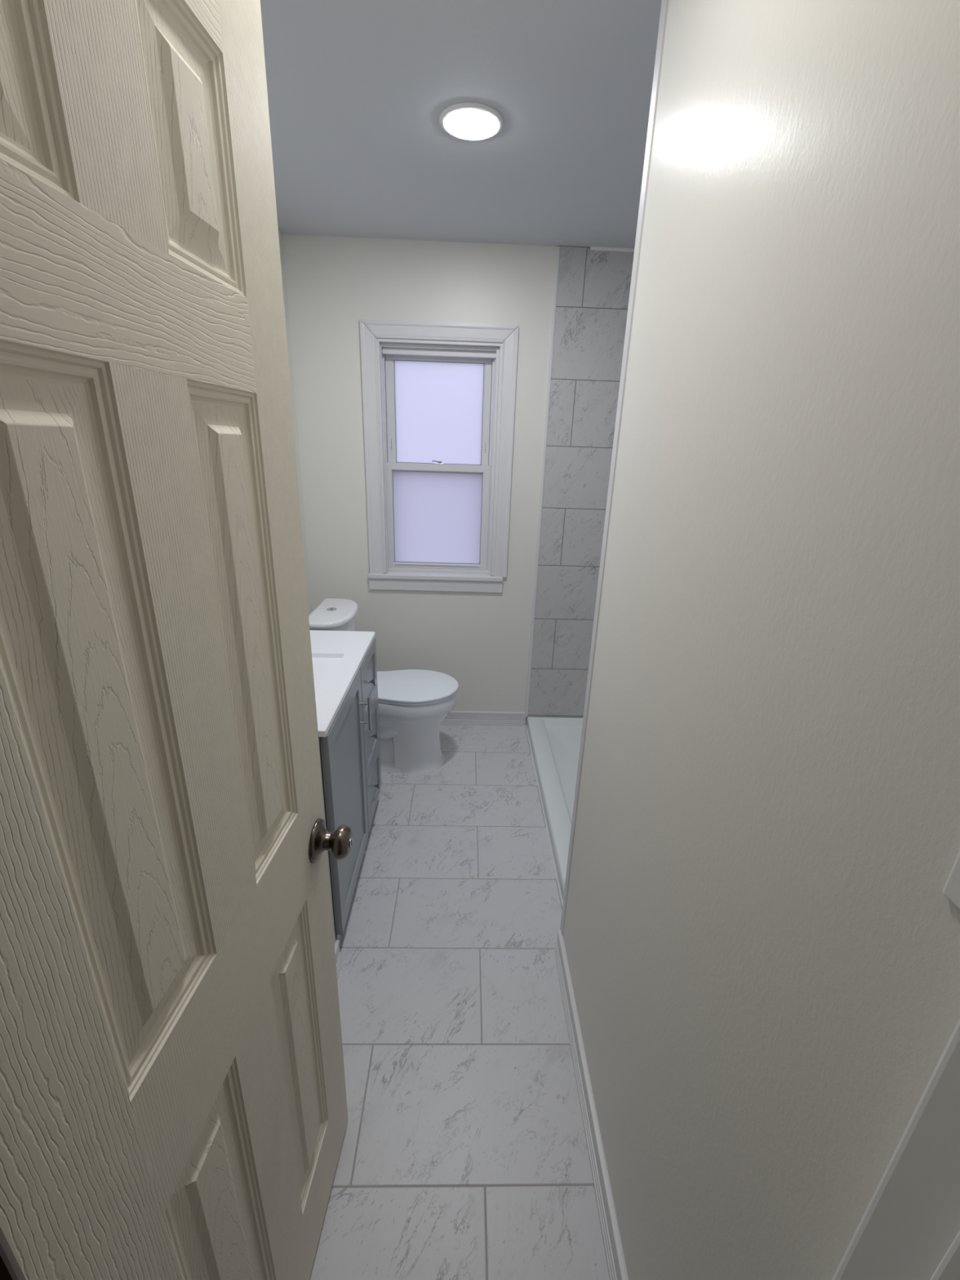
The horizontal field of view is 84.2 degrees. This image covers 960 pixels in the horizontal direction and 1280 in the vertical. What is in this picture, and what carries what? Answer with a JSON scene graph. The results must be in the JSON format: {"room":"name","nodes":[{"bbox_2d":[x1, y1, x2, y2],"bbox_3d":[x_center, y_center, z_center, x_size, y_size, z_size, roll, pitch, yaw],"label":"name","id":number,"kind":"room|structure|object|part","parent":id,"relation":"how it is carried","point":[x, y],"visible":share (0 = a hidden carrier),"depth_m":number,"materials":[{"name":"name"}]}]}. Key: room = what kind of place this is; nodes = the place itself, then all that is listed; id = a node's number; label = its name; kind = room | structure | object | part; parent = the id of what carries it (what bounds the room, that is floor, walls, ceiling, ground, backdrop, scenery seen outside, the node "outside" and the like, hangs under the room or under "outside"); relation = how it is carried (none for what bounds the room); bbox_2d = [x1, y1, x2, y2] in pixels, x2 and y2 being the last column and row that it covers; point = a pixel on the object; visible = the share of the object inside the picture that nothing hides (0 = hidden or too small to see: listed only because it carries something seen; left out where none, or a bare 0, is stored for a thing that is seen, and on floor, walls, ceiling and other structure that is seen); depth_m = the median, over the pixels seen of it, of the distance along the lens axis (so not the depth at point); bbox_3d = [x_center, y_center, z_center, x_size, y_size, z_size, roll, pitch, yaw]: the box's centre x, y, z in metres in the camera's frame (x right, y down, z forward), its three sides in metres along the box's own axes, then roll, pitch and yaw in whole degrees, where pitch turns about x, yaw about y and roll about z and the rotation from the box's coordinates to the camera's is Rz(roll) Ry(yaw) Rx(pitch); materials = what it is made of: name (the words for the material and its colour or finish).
{"room":"bathroom","nodes":[
{"label":"bathroom","id":0,"kind":"room"},
{"bbox_2d":[278,231,311,615],"bbox_3d":[-0.954,-0.377,2.010,0.093,2.455,1.672,1,20,-2],"label":"wall","id":1,"kind":"structure","parent":0,"point":[286,318],"depth_m":2.63,"materials":[{"name":"paint"}]},
{"bbox_2d":[309,630,335,942],"bbox_3d":[-0.698,0.071,0.805,0.556,2.455,1.082,1,20,-2],"label":"wall","id":2,"kind":"structure","parent":0,"point":[309,630],"depth_m":1.60,"materials":[{"name":"paint"}]},
{"bbox_2d":[334,939,342,981],"bbox_3d":[-0.449,1.156,1.310,0.020,0.086,0.885,1,20,-2],"label":"baseboard","id":3,"kind":"structure","parent":2,"relation":"attached to","point":[339,958],"depth_m":1.70,"materials":[{"name":"white paint"}]},
{"bbox_2d":[281,234,634,724],"bbox_3d":[0.106,-0.663,2.892,2.250,2.455,0.158,1,20,-2],"label":"wall","id":4,"kind":"structure","parent":0,"point":[481,640],"depth_m":2.68,"materials":[{"name":"paint"}]},
{"bbox_2d":[360,319,519,592],"bbox_3d":[-0.216,-0.909,2.792,0.754,1.301,0.184,1,20,-2],"label":"window","id":5,"kind":"structure","parent":4,"relation":"in","point":[438,416],"depth_m":2.79,"materials":[{"name":"white paint"}]},
{"bbox_3d":[-0.545,-0.932,2.697,0.073,1.211,0.018,1,20,-2],"label":"casing","id":6,"kind":"part","parent":5,"relation":"part of","materials":[{"name":"white paint"}]},
{"bbox_3d":[-0.240,-0.422,2.982,0.465,0.005,0.008,1,20,-2],"label":"lift rail","id":7,"kind":"part","parent":5,"relation":"part of","materials":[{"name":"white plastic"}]},
{"bbox_3d":[-0.233,-0.664,2.912,0.481,0.491,0.004,1,20,-2],"label":"pane","id":8,"kind":"part","parent":5,"relation":"part of","materials":[{"name":"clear glass"}]},
{"bbox_3d":[-0.235,-0.400,3.015,0.570,0.020,0.083,1,20,-2],"label":"sill frame","id":9,"kind":"part","parent":5,"relation":"part of","materials":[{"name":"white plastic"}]},
{"bbox_3d":[-0.232,-0.670,2.911,0.558,0.558,0.031,1,20,-2],"label":"sash","id":10,"kind":"part","parent":5,"relation":"part of","materials":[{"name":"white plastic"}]},
{"bbox_3d":[-0.215,-1.165,2.763,0.534,0.556,0.027,1,20,-2],"label":"sash","id":11,"kind":"part","parent":5,"relation":"part of","materials":[{"name":"white glass"}]},
{"bbox_3d":[-0.213,-1.172,2.761,0.455,0.490,0.004,1,20,-2],"label":"pane","id":12,"kind":"part","parent":5,"relation":"part of","materials":[{"name":"clear glass"}]},
{"bbox_3d":[-0.198,-1.426,2.631,0.562,0.044,0.072,1,20,-2],"label":"head frame","id":13,"kind":"part","parent":5,"relation":"part of","materials":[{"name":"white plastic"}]},
{"bbox_3d":[-0.191,-1.460,2.512,0.743,0.073,0.018,1,20,-2],"label":"casing","id":14,"kind":"part","parent":5,"relation":"part of","materials":[{"name":"white paint"}]},
{"bbox_3d":[-0.211,-0.925,2.839,0.602,1.128,0.085,1,20,-2],"label":"frame","id":15,"kind":"part","parent":5,"relation":"part of","materials":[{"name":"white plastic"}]},
{"bbox_3d":[0.128,-0.917,2.717,0.073,1.211,0.018,1,20,-2],"label":"casing","id":16,"kind":"part","parent":5,"relation":"part of","materials":[{"name":"white paint"}]},
{"bbox_2d":[440,711,525,726],"bbox_3d":[-0.342,0.467,3.211,1.239,0.086,0.020,1,20,-2],"label":"baseboard","id":17,"kind":"structure","parent":4,"relation":"attached to","point":[453,717],"depth_m":3.22,"materials":[{"name":"white paint"}]},
{"bbox_2d":[525,246,559,716],"bbox_3d":[0.319,-0.658,2.817,0.014,2.391,0.013,1,20,-2],"label":"trim","id":18,"kind":"structure","parent":4,"relation":"attached to","point":[557,247],"depth_m":2.72,"materials":[{"name":"white paint"}]},
{"bbox_2d":[590,246,634,252],"bbox_3d":[0.835,-1.767,2.419,0.670,0.012,0.006,1,20,-2],"label":"trim","id":19,"kind":"structure","parent":4,"relation":"attached to","point":[592,248],"depth_m":2.41,"materials":[{"name":"white"}]},
{"bbox_2d":[309,724,609,1279],"bbox_3d":[0.094,1.004,2.021,2.250,0.080,2.935,1,20,-2],"label":"floor","id":20,"kind":"structure","parent":0,"point":[464,1155],"depth_m":1.49,"materials":[{"name":"tile"}]},
{"bbox_2d":[310,630,381,945],"bbox_3d":[-0.665,0.499,1.982,0.518,0.847,0.830,1,20,-2],"label":"bathroom vanity","id":21,"kind":"object","parent":20,"relation":"on","point":[344,667],"visible":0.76,"depth_m":1.87,"materials":[{"name":"grey paint"}]},
{"bbox_2d":[310,630,375,737],"bbox_3d":[-0.673,0.157,1.857,0.480,0.118,0.830,1,20,-2],"label":"countertop","id":22,"kind":"structure","parent":21,"relation":"on","point":[337,656],"depth_m":1.91,"materials":[{"name":"white stone"}]},
{"bbox_3d":[-0.448,0.531,1.822,0.018,0.734,0.472,1,20,-2],"label":"cabinet door","id":23,"kind":"part","parent":21,"relation":"part of","materials":[{"name":"grey paint"}]},
{"bbox_3d":[-0.418,0.269,1.951,0.038,0.132,0.011,1,20,-2],"label":"bar handle","id":24,"kind":"part","parent":21,"relation":"part of","materials":[{"name":"silver metal"}]},
{"bbox_3d":[-0.448,0.163,2.122,0.018,0.248,0.327,1,20,-2],"label":"drawer","id":25,"kind":"part","parent":21,"relation":"part of","materials":[{"name":"grey paint"}]},
{"bbox_3d":[-0.456,0.395,2.206,0.018,0.240,0.327,1,20,-2],"label":"drawer","id":26,"kind":"part","parent":21,"relation":"part of","materials":[{"name":"grey paint"}]},
{"bbox_3d":[-0.430,0.166,2.115,0.032,0.029,0.029,1,20,-2],"label":"knob","id":27,"kind":"part","parent":21,"relation":"part of","materials":[{"name":"silver metal"}]},
{"bbox_3d":[-0.463,0.624,2.289,0.018,0.240,0.327,1,20,-2],"label":"drawer","id":28,"kind":"part","parent":21,"relation":"part of","materials":[{"name":"grey paint"}]},
{"bbox_3d":[-0.438,0.398,2.200,0.032,0.029,0.029,1,20,-2],"label":"knob","id":29,"kind":"part","parent":21,"relation":"part of","materials":[{"name":"silver metal"}]},
{"bbox_3d":[-0.445,0.626,2.283,0.032,0.029,0.029,1,20,-2],"label":"knob","id":30,"kind":"part","parent":21,"relation":"part of","materials":[{"name":"silver metal"}]},
{"bbox_2d":[308,598,458,773],"bbox_3d":[-0.463,0.248,2.708,0.706,0.835,0.428,1,20,-2],"label":"toilet","id":31,"kind":"object","parent":20,"relation":"on","point":[413,704],"visible":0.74,"depth_m":2.66,"materials":[{"name":"white ceramic"}]},
{"bbox_3d":[-0.714,0.064,2.636,0.180,0.387,0.400,1,20,-2],"label":"tank","id":32,"kind":"part","parent":31,"relation":"part of","materials":[{"name":"white ceramic"}]},
{"bbox_3d":[-0.701,-0.131,2.565,0.205,0.032,0.428,1,20,-2],"label":"tank lid","id":33,"kind":"part","parent":31,"relation":"part of","materials":[{"name":"white ceramic"}]},
{"bbox_3d":[-0.335,0.246,2.711,0.440,0.013,0.374,1,20,-2],"label":"seat","id":34,"kind":"part","parent":31,"relation":"part of","materials":[{"name":"white plastic"}]},
{"bbox_3d":[-0.334,0.230,2.705,0.450,0.016,0.384,1,20,-2],"label":"seat lid","id":35,"kind":"part","parent":31,"relation":"part of","materials":[{"name":"white plastic"}]},
{"bbox_2d":[525,716,582,906],"bbox_3d":[0.701,0.762,2.529,0.816,0.064,1.518,1,20,-2],"label":"shower pan","id":36,"kind":"object","parent":20,"relation":"on","point":[554,742],"visible":0.16,"depth_m":2.71,"materials":[{"name":"white plastic"}]},
{"bbox_2d":[260,0,662,248],"bbox_3d":[0.173,-1.387,1.151,2.250,0.100,2.935,1,20,-2],"label":"ceiling","id":37,"kind":"structure","parent":0,"point":[358,91],"depth_m":1.48,"materials":[{"name":"paint"}]},
{"bbox_2d":[439,102,503,141],"bbox_3d":[-0.024,-1.463,1.508,0.183,0.013,0.183,1,20,-2],"label":"recessed light","id":38,"kind":"object","parent":37,"relation":"in","point":[466,121],"visible":1,"depth_m":1.49,"materials":[{"name":"white plastic"}]},
{"bbox_2d":[445,109,497,139],"bbox_3d":[-0.024,-1.462,1.508,0.147,0.012,0.147,1,20,-2],"label":"diffuser","id":39,"kind":"object","parent":38,"relation":"attached to","point":[462,124],"depth_m":1.50,"materials":[{"name":"white plastic"}]},
{"bbox_2d":[563,0,959,1279],"bbox_3d":[0.374,0.107,0.803,0.110,2.455,1.250,1,20,-2],"label":"wall","id":40,"kind":"structure","parent":0,"point":[762,933],"depth_m":0.58,"materials":[{"name":"paint"}]},
{"bbox_2d":[553,928,628,1279],"bbox_3d":[0.272,1.194,1.271,0.020,0.086,1.101,1,20,-2],"label":"baseboard","id":41,"kind":"structure","parent":40,"relation":"attached to","point":[615,1257],"depth_m":1.28,"materials":[{"name":"white paint"}]},
{"bbox_2d":[560,0,668,936],"bbox_3d":[0.364,-0.102,1.376,0.120,2.455,0.038,1,20,-2],"label":"trim","id":42,"kind":"structure","parent":40,"relation":"attached to","point":[664,9],"depth_m":1.21,"materials":[{"name":"white paint"}]},
{"bbox_2d":[942,850,959,910],"bbox_3d":[0.328,0.133,0.335,0.009,0.114,0.044,1,20,-2],"label":"light switch","id":43,"kind":"object","parent":40,"relation":"attached to","point":[951,890],"visible":1,"depth_m":0.36,"materials":[{"name":"white plastic"}]},
{"bbox_3d":[-0.014,0.292,0.261,2.600,2.455,0.120,1,20,-2],"label":"wall","id":44,"kind":"structure","parent":0,"visible":0},
{"bbox_2d":[0,0,352,1279],"bbox_3d":[-0.292,0.317,0.660,0.101,2.093,0.646,3,20,2],"label":"door","id":45,"kind":"structure","parent":44,"relation":"in","point":[173,1100],"depth_m":0.49,"materials":[{"name":"beige wood"}]},
{"bbox_3d":[-0.292,-0.388,0.272,0.011,0.217,0.152,3,20,2],"label":"panel","id":46,"kind":"part","parent":45,"relation":"part of","materials":[{"name":"beige wood"}]},
{"bbox_3d":[-0.310,0.103,0.451,0.011,0.627,0.152,3,20,2],"label":"panel","id":47,"kind":"part","parent":45,"relation":"part of","materials":[{"name":"beige wood"}]},
{"bbox_3d":[-0.278,-0.476,0.513,0.011,0.217,0.151,3,20,2],"label":"panel","id":48,"kind":"part","parent":45,"relation":"part of","materials":[{"name":"beige wood"}]},
{"bbox_3d":[-0.339,0.856,0.726,0.011,0.617,0.152,3,20,2],"label":"panel","id":49,"kind":"part","parent":45,"relation":"part of","materials":[{"name":"beige wood"}]},
{"bbox_3d":[-0.296,0.015,0.692,0.011,0.627,0.151,3,20,2],"label":"panel","id":50,"kind":"part","parent":45,"relation":"part of","materials":[{"name":"beige wood"}]},
{"bbox_3d":[-0.325,0.769,0.967,0.011,0.617,0.151,3,20,2],"label":"panel","id":51,"kind":"part","parent":45,"relation":"part of","materials":[{"name":"beige wood"}]},
{"bbox_3d":[-0.284,0.365,0.967,0.028,0.077,0.077,3,20,2],"label":"knob","id":52,"kind":"part","parent":45,"relation":"part of","materials":[{"name":"grey metal"}]},
{"bbox_2d":[831,1017,959,1279],"bbox_3d":[0.301,0.457,0.326,0.047,2.120,0.167,1,20,-2],"label":"door frame","id":53,"kind":"structure","parent":44,"relation":"attached to","point":[908,1228],"depth_m":0.35,"materials":[{"name":"white paint"}]}
]}

